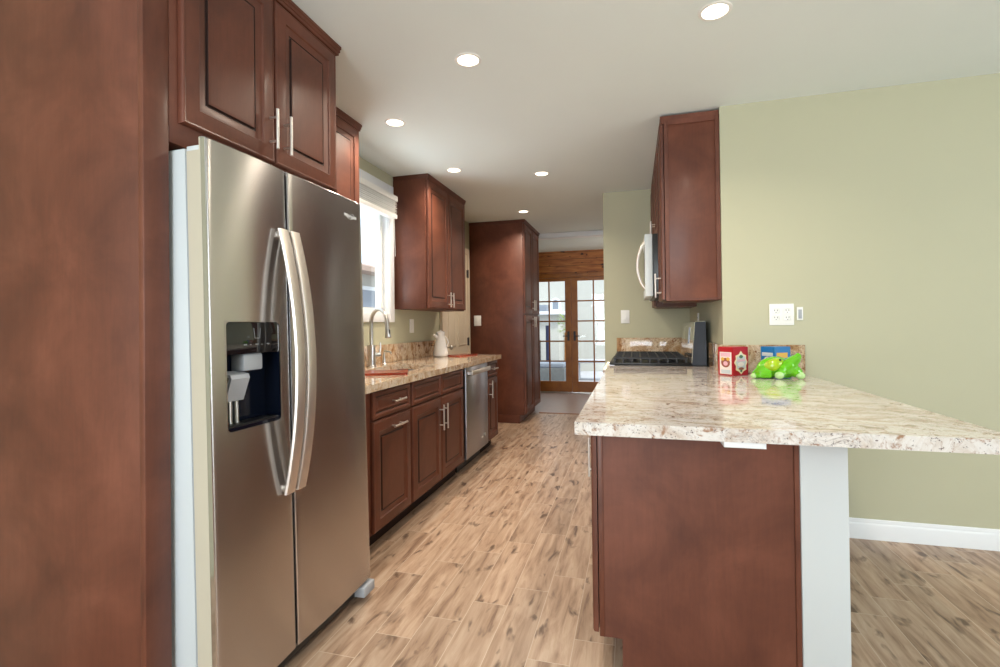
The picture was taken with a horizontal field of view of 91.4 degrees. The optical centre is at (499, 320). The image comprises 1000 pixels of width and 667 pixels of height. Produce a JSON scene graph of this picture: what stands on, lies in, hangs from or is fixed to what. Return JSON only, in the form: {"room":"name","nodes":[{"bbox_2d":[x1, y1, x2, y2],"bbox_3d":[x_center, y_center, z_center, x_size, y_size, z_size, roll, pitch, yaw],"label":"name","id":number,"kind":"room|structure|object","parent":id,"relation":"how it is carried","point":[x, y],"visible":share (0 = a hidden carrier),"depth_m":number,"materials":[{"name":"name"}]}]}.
{"room":"kitchen","nodes":[
{"label":"kitchen","id":0,"kind":"room"},
{"bbox_2d":[359,157,470,349],"bbox_3d":[-1.167,0.001,3.327,0.120,2.443,11.240,-1,-1,15],"label":"wall","id":1,"kind":"structure","parent":0,"point":[426,323],"depth_m":4.25,"materials":[{"name":"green paint"}]},
{"bbox_2d":[168,0,340,192],"bbox_3d":[-1.138,-0.872,1.890,0.716,0.720,0.826,-1,-1,15],"label":"upper cabinet","id":2,"kind":"object","parent":1,"relation":"attached to","point":[255,78],"visible":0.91,"depth_m":1.72,"materials":[{"name":"brown wood"}]},
{"bbox_2d":[336,107,361,202],"bbox_3d":[-1.095,-0.667,2.728,0.351,1.117,0.755,-1,-1,15],"label":"upper cabinet","id":3,"kind":"object","parent":1,"relation":"attached to","point":[348,129],"visible":0.09,"depth_m":2.91,"materials":[{"name":"brown wood"}]},
{"bbox_2d":[359,168,394,321],"bbox_3d":[-1.062,-0.558,3.659,0.113,1.133,0.922,-1,-1,15],"label":"window","id":4,"kind":"structure","parent":1,"relation":"in","point":[384,226],"depth_m":4.01,"materials":[{"name":"white paint"}]},
{"bbox_2d":[359,176,397,255],"bbox_3d":[-0.982,-0.777,3.620,0.063,0.500,0.855,-1,-1,15],"label":"window blind","id":5,"kind":"object","parent":4,"relation":"attached to","point":[372,197],"visible":0.51,"depth_m":3.72,"materials":[{"name":"white plastic"}]},
{"bbox_2d":[364,340,435,365],"bbox_3d":[-0.994,0.261,3.680,0.020,0.148,2.645,-1,-1,15],"label":"backsplash","id":6,"kind":"structure","parent":1,"relation":"attached to","point":[409,350],"depth_m":4.22,"materials":[{"name":"brown stone"}]},
{"bbox_2d":[409,319,413,332],"bbox_3d":[-0.798,0.045,4.423,0.009,0.125,0.085,-1,-1,15],"label":"light switch","id":7,"kind":"object","parent":1,"relation":"attached to","point":[411,321],"visible":1,"depth_m":4.41,"materials":[{"name":"white plastic"}]},
{"bbox_2d":[393,173,465,311],"bbox_3d":[-0.604,-0.658,4.519,0.351,1.117,0.944,-1,-1,15],"label":"upper cabinet","id":8,"kind":"object","parent":1,"relation":"attached to","point":[429,240],"visible":1,"depth_m":4.10,"materials":[{"name":"brown wood"}]},
{"bbox_2d":[440,248,470,353],"bbox_3d":[-0.462,0.182,5.492,0.090,2.100,0.890,-1,-1,15],"label":"door","id":9,"kind":"structure","parent":1,"relation":"in","point":[455,325],"depth_m":5.59,"materials":[{"name":"beige paint"}]},
{"bbox_2d":[538,230,602,239],"bbox_3d":[1.136,-1.187,6.694,2.575,0.065,0.140,-1,-1,15],"label":"trim","id":10,"kind":"structure","parent":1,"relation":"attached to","point":[596,233],"depth_m":6.68,"materials":[{"name":"white paint"}]},
{"bbox_2d":[539,249,603,274],"bbox_3d":[1.600,0.011,8.323,2.815,2.443,0.100,-1,-1,15],"label":"wall","id":11,"kind":"structure","parent":0,"point":[579,261],"depth_m":8.38,"materials":[{"name":"brown wood"}]},
{"bbox_2d":[539,278,571,391],"bbox_3d":[0.856,0.240,8.469,0.767,1.961,0.101,-1,-1,15],"label":"door","id":12,"kind":"structure","parent":11,"relation":"in","point":[560,386],"depth_m":8.40,"materials":[{"name":"brown wood"}]},
{"bbox_2d":[540,391,591,393],"bbox_3d":[1.240,1.227,8.395,1.520,0.020,0.100,-1,-1,15],"label":"trim","id":13,"kind":"structure","parent":11,"relation":"attached to","point":[540,391],"depth_m":8.39,"materials":[{"name":"silver metal"}]},
{"bbox_2d":[539,272,603,278],"bbox_3d":[1.230,0.210,8.412,1.660,2.055,0.122,-1,-1,15],"label":"trim","id":14,"kind":"structure","parent":11,"relation":"attached to","point":[591,274],"depth_m":8.36,"materials":[{"name":"brown wood"}]},
{"bbox_2d":[571,276,604,391],"bbox_3d":[1.590,0.229,8.267,0.750,1.961,0.101,-1,-1,15],"label":"door","id":15,"kind":"structure","parent":11,"relation":"in","point":[577,386],"depth_m":8.35,"materials":[{"name":"brown wood"}]},
{"bbox_2d":[539,280,604,370],"bbox_3d":[2.143,-0.138,12.556,7.500,3.000,0.150,-1,-1,15],"label":"wall","id":16,"kind":"structure","parent":0,"point":[585,288],"depth_m":12.45,"materials":[{"name":"white paint"}]},
{"bbox_2d":[579,371,603,381],"bbox_3d":[1.655,1.312,10.697,7.500,0.080,4.480,-1,-1,15],"label":"floor","id":17,"kind":"structure","parent":0,"point":[588,376],"depth_m":11.36,"materials":[{"name":"concrete"}]},
{"bbox_2d":[546,325,548,359],"bbox_3d":[1.069,0.691,10.902,0.280,1.180,0.280,-1,-1,15],"label":"post","id":18,"kind":"object","parent":17,"relation":"on","point":[547,326],"visible":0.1,"depth_m":10.86,"materials":[{"name":"blue metal"}]},
{"bbox_2d":[538,311,564,359],"bbox_3d":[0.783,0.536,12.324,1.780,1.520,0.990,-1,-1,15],"label":"building","id":19,"kind":"structure","parent":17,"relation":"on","point":[557,348],"depth_m":11.85,"materials":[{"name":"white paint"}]},
{"bbox_2d":[539,305,547,310],"bbox_3d":[1.035,-0.311,11.928,0.260,0.160,0.250,-1,-1,15],"label":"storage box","id":20,"kind":"object","parent":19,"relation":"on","point":[541,307],"visible":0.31,"depth_m":11.80,"materials":[{"name":"white"}]},
{"bbox_2d":[550,298,560,310],"bbox_3d":[1.353,-0.400,11.881,0.260,0.330,0.033,-1,-1,15],"label":"picture frame","id":21,"kind":"object","parent":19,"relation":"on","point":[554,306],"visible":0.81,"depth_m":11.87,"materials":[{"name":"white paint"}]},
{"bbox_2d":[553,300,557,308],"bbox_3d":[1.349,-0.401,11.867,0.143,0.231,0.004,-1,-1,15],"label":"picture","id":22,"kind":"object","parent":21,"relation":"attached to","point":[555,304],"depth_m":11.86},
{"bbox_2d":[540,362,565,380],"bbox_3d":[0.990,1.065,10.196,0.790,0.420,0.600,-1,-1,15],"label":"ottoman","id":23,"kind":"object","parent":17,"relation":"on","point":[558,369],"visible":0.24,"depth_m":9.87,"materials":[{"name":"grey wicker"}]},
{"bbox_2d":[540,362,565,367],"bbox_3d":[0.988,0.905,10.197,0.770,0.100,0.580,-1,-1,15],"label":"cushion","id":24,"kind":"object","parent":23,"relation":"on","point":[542,364],"depth_m":9.91,"materials":[{"name":"white fabric"}]},
{"bbox_2d":[557,313,565,359],"bbox_3d":[1.469,0.549,10.978,0.442,1.455,0.421,-1,-1,15],"label":"potted plant","id":25,"kind":"object","parent":17,"relation":"on","point":[559,313],"visible":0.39,"depth_m":11.00,"materials":[{"name":"green plant"}]},
{"bbox_2d":[578,359,604,379],"bbox_3d":[2.164,1.043,10.393,1.150,0.440,0.400,-1,-1,15],"label":"bench","id":26,"kind":"object","parent":17,"relation":"on","point":[578,359],"visible":0.14,"depth_m":10.32,"materials":[{"name":"concrete"}]},
{"bbox_2d":[283,393,999,666],"bbox_3d":[1.874,1.209,2.451,6.415,0.060,11.170,-1,-1,15],"label":"floor","id":27,"kind":"structure","parent":0,"point":[493,568],"depth_m":2.19,"materials":[{"name":"brown wood"}]},
{"bbox_2d":[0,0,171,666],"bbox_3d":[-1.277,-0.014,1.453,0.660,2.443,0.077,-1,-1,15],"label":"end panel","id":28,"kind":"object","parent":27,"relation":"on","point":[85,435],"visible":1,"depth_m":1.39,"materials":[{"name":"brown wood"}]},
{"bbox_2d":[169,136,374,666],"bbox_3d":[-1.015,0.343,1.857,0.805,1.713,0.831,-2,-1,15],"label":"refrigerator","id":29,"kind":"object","parent":27,"relation":"on","point":[270,512],"visible":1,"depth_m":1.56,"materials":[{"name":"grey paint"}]},
{"bbox_2d":[365,383,411,545],"bbox_3d":[-0.912,0.789,2.676,0.665,0.849,0.737,-1,-1,15],"label":"base cabinet","id":30,"kind":"object","parent":27,"relation":"on","point":[388,414],"visible":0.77,"depth_m":2.68,"materials":[{"name":"brown wood"}]},
{"bbox_2d":[401,369,463,519],"bbox_3d":[-0.690,0.794,3.487,0.665,0.849,0.941,-1,-1,15],"label":"base cabinet","id":31,"kind":"object","parent":27,"relation":"on","point":[436,402],"visible":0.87,"depth_m":3.31,"materials":[{"name":"brown wood"}]},
{"bbox_2d":[365,354,500,393],"bbox_3d":[-0.670,0.351,3.627,0.670,0.039,2.715,-1,-1,15],"label":"countertop","id":32,"kind":"structure","parent":31,"relation":"on","point":[428,366],"depth_m":3.59,"materials":[{"name":"beige stone"}]},
{"bbox_2d":[366,307,390,366],"bbox_3d":[-0.875,0.117,3.509,0.114,0.432,0.259,0,-1,-33],"label":"faucet","id":33,"kind":"object","parent":32,"relation":"on","point":[371,355],"visible":1,"depth_m":3.55,"materials":[{"name":"silver metal"}]},
{"bbox_2d":[365,369,408,375],"bbox_3d":[-0.790,0.320,3.004,0.440,0.014,0.220,-1,0,-9],"label":"cutting board","id":34,"kind":"object","parent":32,"relation":"on","point":[403,371],"visible":0.44,"depth_m":2.94,"materials":[{"name":"red paint"}]},
{"bbox_2d":[382,350,391,364],"bbox_3d":[-0.855,0.278,3.711,0.104,0.112,0.038,-1,-1,26],"label":"soap dispenser","id":35,"kind":"object","parent":32,"relation":"on","point":[384,351],"visible":0.98,"depth_m":3.71,"materials":[{"name":"silver metal"}]},
{"bbox_2d":[433,330,448,356],"bbox_3d":[-0.565,0.210,4.644,0.144,0.256,0.144,-1,-1,15],"label":"jug","id":36,"kind":"object","parent":32,"relation":"on","point":[440,348],"visible":1,"depth_m":4.60,"materials":[{"name":"white ceramic"}]},
{"bbox_2d":[448,354,477,356],"bbox_3d":[-0.360,0.330,4.722,0.170,0.012,0.280,-1,-1,35],"label":"cutting board","id":37,"kind":"object","parent":32,"relation":"on","point":[454,355],"visible":0.95,"depth_m":4.64,"materials":[{"name":"red paint"}]},
{"bbox_2d":[455,362,490,472],"bbox_3d":[-0.472,0.799,4.266,0.672,0.846,0.606,-1,-1,15],"label":"dishwasher","id":38,"kind":"object","parent":27,"relation":"on","point":[475,378],"visible":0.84,"depth_m":4.11,"materials":[{"name":"silver metal"}]},
{"bbox_2d":[480,360,498,452],"bbox_3d":[-0.347,0.800,4.735,0.665,0.849,0.353,-1,-1,15],"label":"base cabinet","id":39,"kind":"object","parent":27,"relation":"on","point":[492,378],"visible":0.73,"depth_m":4.65,"materials":[{"name":"brown wood"}]},
{"bbox_2d":[469,219,540,423],"bbox_3d":[0.108,0.012,6.361,0.731,2.442,0.955,-1,-1,15],"label":"pantry cabinet","id":40,"kind":"object","parent":27,"relation":"on","point":[504,255],"visible":0.98,"depth_m":5.92,"materials":[{"name":"brown wood"}]},
{"bbox_2d":[474,316,480,325],"bbox_3d":[-0.275,-0.004,5.980,0.090,0.125,0.009,-1,-1,15],"label":"light switch","id":41,"kind":"object","parent":40,"relation":"attached to","point":[477,319],"visible":1,"depth_m":5.98,"materials":[{"name":"white plastic"}]},
{"bbox_2d":[539,412,577,413],"bbox_3d":[1.425,1.214,6.291,1.870,0.006,0.040,-1,-1,15],"label":"trim","id":42,"kind":"structure","parent":27,"relation":"on","point":[539,412],"depth_m":6.45,"materials":[{"name":"brown wood"}]},
{"bbox_2d":[603,321,706,372],"bbox_3d":[1.151,0.572,3.723,0.702,1.132,0.767,-1,-1,15],"label":"range","id":43,"kind":"object","parent":27,"relation":"on","point":[693,349],"visible":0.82,"depth_m":3.40,"materials":[{"name":"black metal"}]},
{"bbox_2d":[609,356,691,364],"bbox_3d":[1.133,0.298,3.729,0.545,0.016,0.767,-1,-1,15],"label":"cooktop","id":44,"kind":"object","parent":43,"relation":"in","point":[614,361],"depth_m":3.41,"materials":[{"name":"black metal"}]},
{"bbox_2d":[588,435,802,666],"bbox_3d":[0.847,0.767,2.475,0.684,0.849,1.781,-1,-1,15],"label":"base cabinet","id":45,"kind":"object","parent":27,"relation":"on","point":[696,545],"visible":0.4,"depth_m":1.61,"materials":[{"name":"brown wood"}]},
{"bbox_2d":[721,442,765,448],"bbox_3d":[0.710,0.359,1.467,0.107,0.050,0.248,-1,-1,15],"label":"bracket","id":46,"kind":"object","parent":45,"relation":"attached to","point":[725,444],"visible":0.23,"depth_m":1.35,"materials":[{"name":"white paint"}]},
{"bbox_2d":[575,365,999,454],"bbox_3d":[1.016,0.319,2.301,1.085,0.038,2.042,-1,-1,15],"label":"countertop","id":47,"kind":"structure","parent":45,"relation":"on","point":[699,403],"depth_m":1.53,"materials":[{"name":"beige stone"}]},
{"bbox_2d":[718,346,747,375],"bbox_3d":[1.298,0.221,2.718,0.124,0.157,0.100,0,-1,-25],"label":"box","id":48,"kind":"object","parent":47,"relation":"on","point":[732,360],"visible":1,"depth_m":2.68,"materials":[{"name":"red cardboard"}]},
{"bbox_2d":[720,352,731,374],"bbox_3d":[1.244,0.232,2.691,0.001,0.121,0.076,0,-1,-25],"label":"picture","id":49,"kind":"object","parent":48,"relation":"attached to","point":[725,357],"depth_m":2.69,"materials":[{"name":"paper"}]},
{"bbox_2d":[761,346,789,359],"bbox_3d":[1.507,0.218,2.668,0.113,0.157,0.093,-1,-1,-17],"label":"box","id":50,"kind":"object","parent":47,"relation":"on","point":[766,351],"visible":0.25,"depth_m":2.63,"materials":[{"name":"blue cardboard"}]},
{"bbox_2d":[762,352,772,357],"bbox_3d":[1.492,0.216,2.642,0.118,0.091,0.061,-1,-1,15],"label":"picture","id":51,"kind":"object","parent":50,"relation":"attached to","point":[764,354],"depth_m":2.66},
{"bbox_2d":[750,353,805,378],"bbox_3d":[1.431,0.232,2.532,0.252,0.130,0.144,-1,-1,15],"label":"frog figurine","id":52,"kind":"object","parent":47,"relation":"on","point":[778,367],"visible":1,"depth_m":2.49,"materials":[{"name":"green ceramic"}]},
{"bbox_2d":[292,0,999,251],"bbox_3d":[1.853,-1.314,2.506,6.415,0.100,11.240,-1,-1,15],"label":"ceiling","id":53,"kind":"structure","parent":0,"point":[578,92],"depth_m":2.45,"materials":[{"name":"paint"}]},
{"bbox_2d":[384,118,405,126],"bbox_3d":[-0.650,-1.228,3.023,0.130,0.004,0.130,-1,-1,15],"label":"recessed light","id":54,"kind":"object","parent":53,"relation":"in","point":[395,122],"visible":1,"depth_m":3.02,"materials":[{"name":"white plastic"}]},
{"bbox_2d":[446,167,461,172],"bbox_3d":[-0.373,-1.223,3.958,0.130,0.004,0.130,-1,-1,15],"label":"recessed light","id":55,"kind":"object","parent":53,"relation":"in","point":[452,169],"visible":1,"depth_m":3.96,"materials":[{"name":"white plastic"}]},
{"bbox_2d":[454,52,481,66],"bbox_3d":[-0.152,-1.240,2.321,0.130,0.004,0.130,-1,-1,15],"label":"recessed light","id":56,"kind":"object","parent":53,"relation":"in","point":[466,59],"visible":1,"depth_m":2.31,"materials":[{"name":"white plastic"}]},
{"bbox_2d":[534,171,548,175],"bbox_3d":[0.347,-1.230,4.078,0.130,0.004,0.130,-1,-1,15],"label":"recessed light","id":57,"kind":"object","parent":53,"relation":"in","point":[539,173],"visible":1,"depth_m":4.07,"materials":[{"name":"white plastic"}]},
{"bbox_2d":[698,0,732,20],"bbox_3d":[0.872,-1.255,1.978,0.130,0.004,0.130,-1,-1,15],"label":"recessed light","id":58,"kind":"object","parent":53,"relation":"in","point":[720,9],"visible":1,"depth_m":1.97,"materials":[{"name":"white plastic"}]},
{"bbox_2d":[603,189,689,364],"bbox_3d":[1.395,-0.018,4.657,0.772,2.443,0.120,-1,-1,15],"label":"wall","id":59,"kind":"structure","parent":0,"point":[626,214],"depth_m":4.64,"materials":[{"name":"green paint"}]},
{"bbox_2d":[621,310,629,322],"bbox_3d":[1.192,-0.041,4.645,0.080,0.125,0.009,-1,-1,15],"label":"light switch","id":60,"kind":"object","parent":59,"relation":"attached to","point":[625,315],"visible":1,"depth_m":4.64,"materials":[{"name":"white plastic"}]},
{"bbox_2d":[617,337,681,352],"bbox_3d":[1.433,0.235,4.573,0.659,0.158,0.020,-1,-1,15],"label":"backsplash","id":61,"kind":"structure","parent":59,"relation":"attached to","point":[623,344],"depth_m":4.57,"materials":[{"name":"brown stone"}]},
{"bbox_2d":[690,104,851,666],"bbox_3d":[1.421,-0.032,3.056,0.134,2.443,3.195,-1,-1,15],"label":"wall","id":62,"kind":"structure","parent":0,"point":[824,494],"depth_m":1.52,"materials":[{"name":"white paint"}]},
{"bbox_2d":[650,144,657,233],"bbox_3d":[1.320,-0.921,3.677,0.371,0.630,0.764,-1,-1,15],"label":"upper cabinet","id":63,"kind":"object","parent":62,"relation":"attached to","point":[654,180],"visible":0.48,"depth_m":3.65,"materials":[{"name":"brown wood"}]},
{"bbox_2d":[636,233,658,300],"bbox_3d":[1.274,-0.386,3.688,0.478,0.432,0.753,-1,-1,15],"label":"microwave","id":64,"kind":"object","parent":63,"relation":"attached to","point":[649,246],"visible":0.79,"depth_m":3.37,"materials":[{"name":"silver metal"}]},
{"bbox_2d":[649,176,696,308],"bbox_3d":[1.494,-0.675,4.298,0.371,1.117,0.520,-1,-1,15],"label":"upper cabinet","id":65,"kind":"object","parent":62,"relation":"attached to","point":[655,304],"visible":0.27,"depth_m":4.09,"materials":[{"name":"brown wood"}]},
{"bbox_2d":[654,110,721,302],"bbox_3d":[1.167,-0.681,3.107,0.371,1.117,0.408,-1,-1,15],"label":"upper cabinet","id":66,"kind":"object","parent":62,"relation":"attached to","point":[688,156],"visible":1,"depth_m":2.91,"materials":[{"name":"brown wood"}]},
{"bbox_2d":[709,342,722,370],"bbox_3d":[1.347,0.221,3.049,0.020,0.162,0.424,-1,-1,15],"label":"backsplash","id":67,"kind":"structure","parent":62,"relation":"attached to","point":[713,347],"depth_m":3.06,"materials":[{"name":"brown stone"}]},
{"bbox_2d":[744,73,999,528],"bbox_3d":[3.234,-0.060,2.381,3.720,2.443,0.130,-1,-1,15],"label":"wall","id":68,"kind":"structure","parent":0,"point":[874,213],"depth_m":2.62,"materials":[{"name":"green paint"}]},
{"bbox_2d":[723,345,805,373],"bbox_3d":[1.499,0.217,2.777,0.417,0.162,0.020,-1,-1,15],"label":"backsplash","id":69,"kind":"structure","parent":68,"relation":"attached to","point":[754,351],"depth_m":2.77,"materials":[{"name":"brown stone"}]},
{"bbox_2d":[769,304,793,324],"bbox_3d":[1.592,-0.037,2.758,0.125,0.121,0.009,-1,-1,15],"label":"outlet","id":70,"kind":"object","parent":68,"relation":"attached to","point":[779,314],"visible":1,"depth_m":2.76,"materials":[{"name":"white plastic"}]},
{"bbox_2d":[773,316,779,320],"bbox_3d":[1.564,-0.017,2.764,0.034,0.028,0.007,-1,-1,15],"label":"socket","id":71,"kind":"object","parent":70,"relation":"attached to","point":[775,318],"depth_m":2.76,"materials":[{"name":"white plastic"}]},
{"bbox_2d":[784,308,790,312],"bbox_3d":[1.619,-0.057,2.749,0.034,0.028,0.007,-1,-1,15],"label":"socket","id":72,"kind":"object","parent":70,"relation":"attached to","point":[786,310],"depth_m":2.75,"materials":[{"name":"white plastic"}]},
{"bbox_2d":[784,315,790,319],"bbox_3d":[1.620,-0.017,2.749,0.034,0.028,0.007,-1,-1,15],"label":"socket","id":73,"kind":"object","parent":70,"relation":"attached to","point":[786,317],"depth_m":2.75,"materials":[{"name":"white plastic"}]},
{"bbox_2d":[797,307,802,319],"bbox_3d":[1.681,-0.042,2.734,0.031,0.074,0.010,-1,-1,15],"label":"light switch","id":74,"kind":"object","parent":68,"relation":"attached to","point":[799,309],"visible":1,"depth_m":2.73,"materials":[{"name":"white plastic"}]},
{"bbox_2d":[849,517,999,550],"bbox_3d":[3.172,1.109,2.316,3.598,0.106,0.016,-1,-1,15],"label":"baseboard","id":75,"kind":"structure","parent":68,"relation":"attached to","point":[859,528],"depth_m":2.56,"materials":[{"name":"white paint"}]},
{"label":"outside","id":76,"kind":"structure","parent":0,"visible":0},
{"bbox_3d":[-5.047,1.660,8.115,9.930,0.100,21.000,-1,-1,15],"label":"yard","id":77,"kind":"structure","parent":76,"visible":0},
{"bbox_2d":[362,263,374,307],"bbox_3d":[-5.377,-0.141,13.400,5.350,3.600,13.600,-1,-1,15],"label":"house","id":78,"kind":"structure","parent":77,"relation":"on","point":[368,271],"depth_m":12.30,"materials":[{"name":"tile"}]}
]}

